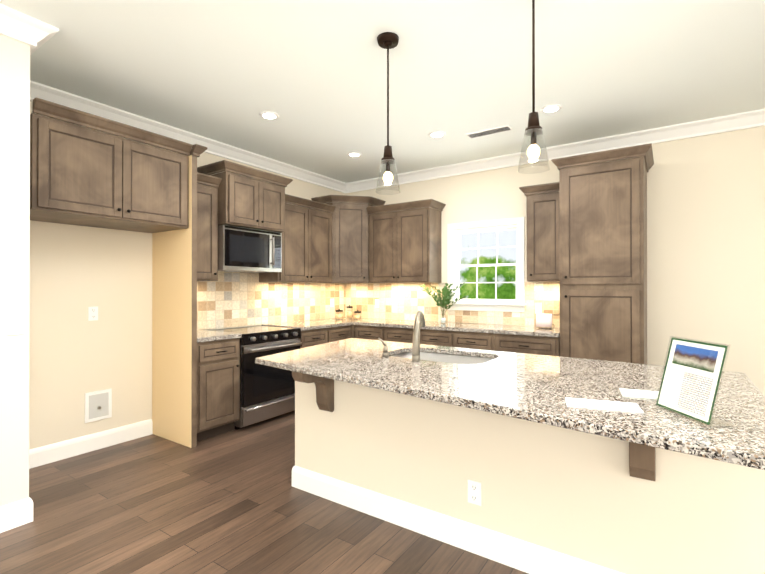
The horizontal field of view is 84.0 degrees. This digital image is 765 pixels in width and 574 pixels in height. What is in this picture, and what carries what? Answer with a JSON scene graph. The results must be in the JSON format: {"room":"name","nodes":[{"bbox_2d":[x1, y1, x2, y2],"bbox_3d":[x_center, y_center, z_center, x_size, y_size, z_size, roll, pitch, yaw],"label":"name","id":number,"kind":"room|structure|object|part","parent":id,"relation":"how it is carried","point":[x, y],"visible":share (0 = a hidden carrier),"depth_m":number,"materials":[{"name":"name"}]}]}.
{"room":"kitchen","nodes":[
{"label":"kitchen","id":0,"kind":"room"},
{"bbox_2d":[0,35,29,506],"bbox_3d":[-2.474,-0.080,2.675,0.915,2.890,0.136,0,0,34],"label":"wall","id":1,"kind":"structure","parent":0,"point":[14,230],"depth_m":2.42,"materials":[{"name":"beige paint"}]},
{"bbox_2d":[0,506,1,532],"bbox_3d":[-2.498,1.295,2.594,0.901,0.140,0.016,0,0,34],"label":"baseboard","id":2,"kind":"structure","parent":1,"relation":"attached to","point":[1,506],"depth_m":2.36,"materials":[{"name":"white wood"}]},
{"bbox_2d":[0,4,15,36],"bbox_3d":[-2.446,-1.467,2.520,0.900,0.118,0.113,0,0,34],"label":"crown molding","id":3,"kind":"structure","parent":1,"relation":"attached to","point":[7,15],"depth_m":2.35,"materials":[{"name":"white"}]},
{"bbox_2d":[5,497,32,523],"bbox_3d":[-2.412,1.295,2.720,0.901,0.140,0.016,0,0,34],"label":"baseboard","id":4,"kind":"structure","parent":1,"relation":"attached to","point":[16,514],"depth_m":2.44,"materials":[{"name":"white wood"}]},
{"bbox_2d":[8,16,58,54],"bbox_3d":[-2.315,-1.466,2.713,0.900,0.118,0.113,0,0,34],"label":"crown molding","id":5,"kind":"structure","parent":1,"relation":"attached to","point":[34,34],"depth_m":2.45,"materials":[{"name":"white wood"}]},
{"bbox_2d":[29,101,344,449],"bbox_3d":[-3.154,-0.080,2.628,0.160,2.890,9.360,0,0,34],"label":"wall","id":6,"kind":"structure","parent":0,"point":[75,354],"depth_m":3.53,"materials":[{"name":"beige paint"}]},
{"bbox_2d":[29,419,152,468],"bbox_3d":[-2.477,1.297,3.467,0.016,0.140,1.180,0,0,34],"label":"baseboard","id":7,"kind":"structure","parent":6,"relation":"attached to","point":[50,453],"depth_m":3.51,"materials":[{"name":"white wood"}]},
{"bbox_2d":[88,307,97,320],"bbox_3d":[-2.422,0.223,3.557,0.008,0.116,0.072,0,0,34],"label":"outlet","id":8,"kind":"object","parent":6,"relation":"attached to","point":[92,313],"visible":1,"depth_m":3.55,"materials":[{"name":"white plastic"}]},
{"bbox_2d":[85,389,111,422],"bbox_3d":[-2.391,1.000,3.581,0.030,0.245,0.200,0,0,34],"label":"outlet box","id":9,"kind":"object","parent":6,"relation":"attached to","point":[98,405],"visible":1,"depth_m":3.58,"materials":[{"name":"white plastic"}]},
{"bbox_2d":[30,97,192,232],"bbox_3d":[-2.181,-0.856,3.335,0.658,0.705,1.075,0,0,34],"label":"upper cabinet","id":10,"kind":"object","parent":6,"relation":"attached to","point":[84,175],"visible":1,"depth_m":3.09,"materials":[{"name":"brown wood"}]},
{"bbox_2d":[30,80,347,191],"bbox_3d":[-1.671,-1.460,4.586,0.105,0.118,3.922,0,0,34],"label":"crown molding","id":11,"kind":"structure","parent":6,"relation":"attached to","point":[38,90],"depth_m":4.14,"materials":[{"name":"white wood"}]},
{"bbox_2d":[197,172,221,280],"bbox_3d":[-1.844,-0.560,4.073,0.388,1.000,0.417,0,0,34],"label":"upper cabinet","id":12,"kind":"object","parent":6,"relation":"attached to","point":[207,231],"visible":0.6,"depth_m":4.06,"materials":[{"name":"brown wood"}]},
{"bbox_2d":[197,160,292,232],"bbox_3d":[-1.462,-0.909,4.531,0.508,0.590,0.882,0,0,34],"label":"upper cabinet","id":13,"kind":"object","parent":6,"relation":"attached to","point":[246,199],"visible":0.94,"depth_m":4.31,"materials":[{"name":"brown wood"}]},
{"bbox_2d":[218,225,281,272],"bbox_3d":[-1.483,-0.387,4.545,0.452,0.440,0.753,0,0,34],"label":"microwave","id":14,"kind":"object","parent":13,"relation":"attached to","point":[242,249],"visible":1,"depth_m":4.39,"materials":[{"name":"silver metal"}]},
{"bbox_2d":[197,271,344,329],"bbox_3d":[-1.335,-0.087,5.165,0.007,1.059,2.798,0,0,34],"label":"backsplash","id":15,"kind":"structure","parent":6,"relation":"attached to","point":[230,299],"depth_m":4.98,"materials":[{"name":"tile"}]},
{"bbox_2d":[281,300,285,309],"bbox_3d":[-1.235,0.224,5.295,0.008,0.116,0.072,0,0,34],"label":"outlet","id":16,"kind":"object","parent":6,"relation":"attached to","point":[283,304],"visible":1,"depth_m":5.29,"materials":[{"name":"white plastic"}]},
{"bbox_2d":[259,194,335,282],"bbox_3d":[-1.034,-0.556,5.270,0.388,1.000,0.937,0,0,34],"label":"upper cabinet","id":17,"kind":"object","parent":6,"relation":"attached to","point":[307,246],"visible":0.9,"depth_m":5.14,"materials":[{"name":"brown wood"}]},
{"bbox_2d":[330,299,333,306],"bbox_3d":[-0.716,0.226,6.061,0.009,0.116,0.072,0,0,34],"label":"outlet","id":18,"kind":"object","parent":6,"relation":"attached to","point":[331,302],"visible":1,"depth_m":6.05,"materials":[{"name":"white plastic"}]},
{"bbox_2d":[311,195,385,282],"bbox_3d":[-0.458,-0.627,5.821,0.723,1.145,0.728,0,0,34],"label":"upper cabinet","id":19,"kind":"object","parent":6,"relation":"attached to","point":[350,239],"visible":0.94,"depth_m":5.62,"materials":[{"name":"brown wood"}]},
{"bbox_2d":[0,410,527,573],"bbox_3d":[-0.152,1.417,0.494,7.600,0.120,9.600,0,0,34],"label":"floor","id":20,"kind":"structure","parent":0,"point":[233,502],"depth_m":2.46,"materials":[{"name":"brown wood"}]},
{"bbox_2d":[152,144,207,447],"bbox_3d":[-1.830,0.081,3.814,0.698,2.575,0.110,0,0,34],"label":"panel","id":21,"kind":"object","parent":20,"relation":"on","point":[174,335],"visible":0.81,"depth_m":3.73,"materials":[{"name":"brown wood"}]},
{"bbox_2d":[197,338,239,441],"bbox_3d":[-1.715,0.925,4.005,0.672,0.888,0.452,0,0,34],"label":"base cabinet","id":22,"kind":"object","parent":20,"relation":"on","point":[218,387],"visible":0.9,"depth_m":3.83,"materials":[{"name":"brown wood"}]},
{"bbox_2d":[197,330,241,342],"bbox_3d":[-1.726,0.459,4.012,0.648,0.040,0.453,0,0,34],"label":"countertop","id":23,"kind":"structure","parent":22,"relation":"on","point":[205,335],"depth_m":3.91,"materials":[{"name":"stone"}]},
{"bbox_2d":[210,325,301,429],"bbox_3d":[-1.349,0.910,4.494,0.725,0.921,0.753,0,0,34],"label":"range","id":24,"kind":"object","parent":20,"relation":"on","point":[267,392],"visible":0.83,"depth_m":4.25,"materials":[{"name":"silver metal"}]},
{"bbox_2d":[298,325,350,348],"bbox_3d":[-0.896,0.929,5.214,0.672,0.888,0.927,0,0,34],"label":"base cabinet","id":25,"kind":"object","parent":20,"relation":"on","point":[312,337],"visible":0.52,"depth_m":4.99,"materials":[{"name":"brown wood"}]},
{"bbox_2d":[262,319,351,330],"bbox_3d":[-0.912,0.463,5.210,0.652,0.040,0.900,0,0,34],"label":"countertop","id":26,"kind":"structure","parent":25,"relation":"on","point":[308,324],"depth_m":5.13,"materials":[{"name":"stone"}]},
{"bbox_2d":[321,317,559,336],"bbox_3d":[0.552,0.463,5.168,3.123,0.040,0.671,0,0,34],"label":"countertop","id":27,"kind":"structure","parent":25,"relation":"on","point":[446,326],"depth_m":4.75,"materials":[{"name":"stone"}]},
{"bbox_2d":[335,309,342,318],"bbox_3d":[-0.601,0.372,5.898,0.104,0.145,0.104,0,0,34],"label":"canister","id":28,"kind":"object","parent":27,"relation":"on","point":[339,316],"visible":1,"depth_m":5.86,"materials":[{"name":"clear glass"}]},
{"bbox_2d":[346,305,352,318],"bbox_3d":[-0.467,0.350,6.024,0.094,0.190,0.094,0,0,34],"label":"canister","id":29,"kind":"object","parent":27,"relation":"on","point":[349,315],"visible":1,"depth_m":5.99,"materials":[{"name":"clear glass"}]},
{"bbox_2d":[354,310,360,318],"bbox_3d":[-0.346,0.382,5.918,0.104,0.125,0.104,0,0,34],"label":"canister","id":30,"kind":"object","parent":27,"relation":"on","point":[357,316],"visible":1,"depth_m":5.88,"materials":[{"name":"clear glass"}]},
{"bbox_2d":[419,282,465,323],"bbox_3d":[0.750,0.192,5.165,0.696,0.500,0.352,0,0,34],"label":"potted plant","id":31,"kind":"object","parent":27,"relation":"on","point":[443,301],"visible":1,"depth_m":5.18,"materials":[{"name":"green plant"}]},
{"bbox_2d":[536,313,559,328],"bbox_3d":[1.751,0.352,4.448,0.282,0.177,0.033,0,0,34],"label":"towel stand","id":32,"kind":"object","parent":27,"relation":"on","point":[544,320],"visible":0.9,"depth_m":4.47,"materials":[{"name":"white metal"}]},
{"bbox_2d":[351,325,354,337],"bbox_3d":[-0.463,0.932,5.871,0.653,0.888,0.641,0,0,34],"label":"base cabinet","id":33,"kind":"object","parent":20,"relation":"on","point":[352,331],"visible":0.04,"depth_m":5.44,"materials":[{"name":"brown wood"}]},
{"bbox_2d":[355,325,413,342],"bbox_3d":[0.182,0.930,5.417,0.912,0.888,0.672,0,0,34],"label":"base cabinet","id":34,"kind":"object","parent":20,"relation":"on","point":[395,334],"visible":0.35,"depth_m":5.17,"materials":[{"name":"brown wood"}]},
{"bbox_2d":[420,329,493,350],"bbox_3d":[0.940,0.928,4.904,0.912,0.888,0.672,0,0,34],"label":"base cabinet","id":35,"kind":"object","parent":20,"relation":"on","point":[476,340],"visible":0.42,"depth_m":4.62,"materials":[{"name":"brown wood"}]},
{"bbox_2d":[494,334,559,355],"bbox_3d":[1.581,0.927,4.469,0.632,0.888,0.672,0,0,34],"label":"base cabinet","id":36,"kind":"object","parent":20,"relation":"on","point":[542,345],"visible":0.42,"depth_m":4.21,"materials":[{"name":"brown wood"}]},
{"bbox_2d":[551,143,653,363],"bbox_3d":[2.132,0.077,4.095,0.807,2.585,0.678,0,0,34],"label":"pantry cabinet","id":37,"kind":"object","parent":20,"relation":"on","point":[603,253],"visible":0.85,"depth_m":3.84,"materials":[{"name":"brown wood"}]},
{"bbox_3d":[1.195,0.928,2.306,1.177,0.872,0.752,0,0,34],"label":"kitchen island","id":38,"kind":"object","parent":20,"relation":"on","visible":0},
{"bbox_2d":[255,311,764,469],"bbox_3d":[0.407,0.421,2.437,2.709,0.540,1.539,0,0,34],"label":"island countertop","id":39,"kind":"structure","parent":38,"relation":"on","point":[537,388],"depth_m":1.93,"materials":[{"name":"stone"}]},
{"bbox_2d":[378,311,425,361],"bbox_3d":[0.163,0.304,2.762,0.292,0.303,0.260,0,0,34],"label":"faucet","id":40,"kind":"object","parent":39,"relation":"on","point":[419,322],"depth_m":2.64,"materials":[{"name":"silver metal"}]},
{"bbox_2d":[391,352,492,363],"bbox_3d":[0.384,0.592,2.857,0.756,0.201,0.526,0,0,34],"label":"sink","id":41,"kind":"object","parent":39,"relation":"in","point":[449,357],"depth_m":3.07,"materials":[{"name":"silver metal"}]},
{"bbox_2d":[565,397,643,412],"bbox_3d":[0.835,0.448,1.616,0.250,0.004,0.125,0,0,20],"label":"paper","id":42,"kind":"object","parent":39,"relation":"on","point":[604,405],"visible":1,"depth_m":1.60,"materials":[{"name":"white paper"}]},
{"bbox_2d":[619,388,658,398],"bbox_3d":[1.108,0.448,1.769,0.200,0.006,0.130,0,0,24],"label":"brochure","id":43,"kind":"object","parent":39,"relation":"on","point":[647,394],"visible":0.57,"depth_m":1.77,"materials":[{"name":"white paper"}]},
{"bbox_2d":[655,336,736,426],"bbox_3d":[1.079,0.316,1.478,0.099,0.262,0.250,0,0,-4],"label":"sign holder","id":44,"kind":"object","parent":39,"relation":"on","point":[691,379],"visible":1,"depth_m":1.46,"materials":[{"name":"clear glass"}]},
{"bbox_2d":[0,0,764,182],"bbox_3d":[-0.152,-1.593,0.504,7.600,0.120,9.600,0,0,34],"label":"ceiling","id":45,"kind":"structure","parent":0,"point":[312,74],"depth_m":2.98,"materials":[{"name":"white paint"}]},
{"bbox_2d":[259,111,279,118],"bbox_3d":[-1.002,-1.517,3.760,0.176,0.009,0.176,0,0,34],"label":"recessed light","id":46,"kind":"object","parent":45,"relation":"in","point":[268,115],"visible":0.98,"depth_m":3.74,"materials":[{"name":"white"}]},
{"bbox_2d":[347,152,361,156],"bbox_3d":[-0.320,-1.513,4.856,0.176,0.009,0.176,0,0,34],"label":"recessed light","id":47,"kind":"object","parent":45,"relation":"in","point":[354,154],"visible":0.98,"depth_m":4.83,"materials":[{"name":"white"}]},
{"bbox_2d":[376,32,399,194],"bbox_3d":[0.034,-1.052,2.604,0.152,0.944,0.152,0,0,34],"label":"pendant light","id":48,"kind":"object","parent":45,"relation":"hanging from","point":[387,40],"visible":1,"depth_m":2.59,"materials":[{"name":"clear glass"}]},
{"bbox_3d":[0.034,-0.675,2.603,0.152,0.190,0.152,0,0,34],"label":"lamp shade","id":49,"kind":"part","parent":48,"relation":"part of","materials":[{"name":"clear glass"}]},
{"bbox_2d":[428,131,445,137],"bbox_3d":[0.543,-1.515,4.223,0.176,0.009,0.176,0,0,34],"label":"recessed light","id":50,"kind":"object","parent":45,"relation":"in","point":[436,134],"visible":1,"depth_m":4.21,"materials":[{"name":"white"}]},
{"bbox_2d":[466,125,512,138],"bbox_3d":[1.038,-1.513,4.142,0.430,0.013,0.120,0,0,34],"label":"ceiling vent","id":51,"kind":"object","parent":45,"relation":"in","point":[489,131],"visible":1,"depth_m":4.12,"materials":[{"name":"white metal"}]},
{"bbox_2d":[519,0,549,173],"bbox_3d":[0.751,-1.054,2.112,0.152,0.944,0.152,0,0,34],"label":"pendant light","id":52,"kind":"object","parent":45,"relation":"hanging from","point":[533,130],"visible":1,"depth_m":2.11,"materials":[{"name":"clear glass"}]},
{"bbox_3d":[0.751,-0.677,2.111,0.152,0.190,0.152,0,0,34],"label":"lamp shade","id":53,"kind":"part","parent":52,"relation":"part of","materials":[{"name":"clear glass"}]},
{"bbox_2d":[540,104,561,112],"bbox_3d":[1.438,-1.517,3.618,0.176,0.009,0.176,0,0,34],"label":"recessed light","id":54,"kind":"object","parent":45,"relation":"in","point":[550,108],"visible":0.98,"depth_m":3.60,"materials":[{"name":"white"}]},
{"bbox_2d":[295,380,764,573],"bbox_3d":[0.439,0.927,2.286,2.430,0.872,0.122,0,0,34],"label":"wall","id":55,"kind":"structure","parent":0,"point":[581,495],"depth_m":2.00,"materials":[{"name":"beige paint"}]},
{"bbox_2d":[292,371,333,411],"bbox_3d":[-0.425,0.644,2.625,0.090,0.305,0.285,0,0,34],"label":"corbel bracket","id":56,"kind":"object","parent":55,"relation":"attached to","point":[324,394],"visible":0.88,"depth_m":2.67,"materials":[{"name":"brown wood"}]},
{"bbox_2d":[292,466,623,573],"bbox_3d":[0.434,1.293,2.278,2.462,0.140,0.138,0,0,34],"label":"baseboard","id":57,"kind":"structure","parent":55,"relation":"attached to","point":[519,554],"depth_m":2.25,"materials":[{"name":"white wood"}]},
{"bbox_2d":[468,480,480,505],"bbox_3d":[0.472,1.058,2.184,0.072,0.116,0.008,0,0,34],"label":"outlet","id":58,"kind":"object","parent":55,"relation":"attached to","point":[474,492],"visible":1,"depth_m":2.18,"materials":[{"name":"white plastic"}]},
{"bbox_2d":[629,442,655,480],"bbox_3d":[1.007,0.641,1.655,0.090,0.305,0.285,0,0,34],"label":"corbel bracket","id":59,"kind":"object","parent":55,"relation":"attached to","point":[642,461],"visible":0.29,"depth_m":1.72,"materials":[{"name":"brown wood"}]},
{"bbox_2d":[345,126,764,395],"bbox_3d":[2.472,-0.074,4.374,7.200,2.890,0.160,0,0,34],"label":"wall","id":60,"kind":"structure","parent":0,"point":[705,238],"depth_m":3.98,"materials":[{"name":"beige paint"}]},
{"bbox_2d":[375,299,378,307],"bbox_3d":[-0.077,0.231,5.986,0.072,0.116,0.008,0,0,34],"label":"outlet","id":61,"kind":"object","parent":60,"relation":"attached to","point":[377,303],"visible":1,"depth_m":5.98,"materials":[{"name":"white plastic"}]},
{"bbox_2d":[345,283,447,321],"bbox_3d":[0.139,0.195,5.851,1.661,0.499,0.007,0,0,34],"label":"backsplash","id":62,"kind":"structure","parent":60,"relation":"attached to","point":[403,301],"depth_m":5.84,"materials":[{"name":"tile"}]},
{"bbox_2d":[366,199,445,282],"bbox_3d":[0.295,-0.556,5.516,0.972,1.000,0.388,0,0,34],"label":"upper cabinet","id":63,"kind":"object","parent":60,"relation":"attached to","point":[404,242],"visible":1,"depth_m":5.36,"materials":[{"name":"brown wood"}]},
{"bbox_2d":[447,217,525,311],"bbox_3d":[1.245,-0.256,5.145,1.001,1.088,0.180,0,0,34],"label":"window","id":64,"kind":"structure","parent":60,"relation":"in","point":[518,304],"depth_m":5.13,"materials":[{"name":"white"}]},
{"bbox_2d":[448,310,524,325],"bbox_3d":[1.226,0.366,5.114,0.965,0.152,0.007,0,0,34],"label":"backsplash","id":65,"kind":"structure","parent":60,"relation":"attached to","point":[493,317],"depth_m":5.09,"materials":[{"name":"tile"}]},
{"bbox_2d":[535,303,541,312],"bbox_3d":[1.745,0.237,4.752,0.072,0.116,0.008,0,0,34],"label":"outlet","id":66,"kind":"object","parent":60,"relation":"attached to","point":[538,307],"visible":1,"depth_m":4.75,"materials":[{"name":"white plastic"}]},
{"bbox_2d":[519,182,559,281],"bbox_3d":[1.740,-0.559,4.538,0.442,1.000,0.388,0,0,34],"label":"upper cabinet","id":67,"kind":"object","parent":60,"relation":"attached to","point":[542,240],"visible":0.71,"depth_m":4.41,"materials":[{"name":"brown wood"}]},
{"bbox_2d":[525,282,559,326],"bbox_3d":[1.830,0.191,4.706,0.493,0.499,0.007,0,0,34],"label":"backsplash","id":68,"kind":"structure","parent":60,"relation":"attached to","point":[546,295],"depth_m":4.73,"materials":[{"name":"tile"}]},
{"bbox_2d":[342,109,764,192],"bbox_3d":[2.348,-1.461,4.302,7.080,0.118,0.105,0,0,34],"label":"crown molding","id":69,"kind":"structure","parent":60,"relation":"attached to","point":[756,118],"depth_m":4.41,"materials":[{"name":"white wood"}]},
{"label":"outside","id":70,"kind":"structure","parent":0,"visible":0},
{"bbox_2d":[459,229,516,298],"bbox_3d":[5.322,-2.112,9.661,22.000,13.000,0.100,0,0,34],"label":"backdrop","id":71,"kind":"structure","parent":70,"point":[487,273],"depth_m":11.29,"materials":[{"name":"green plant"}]}
]}

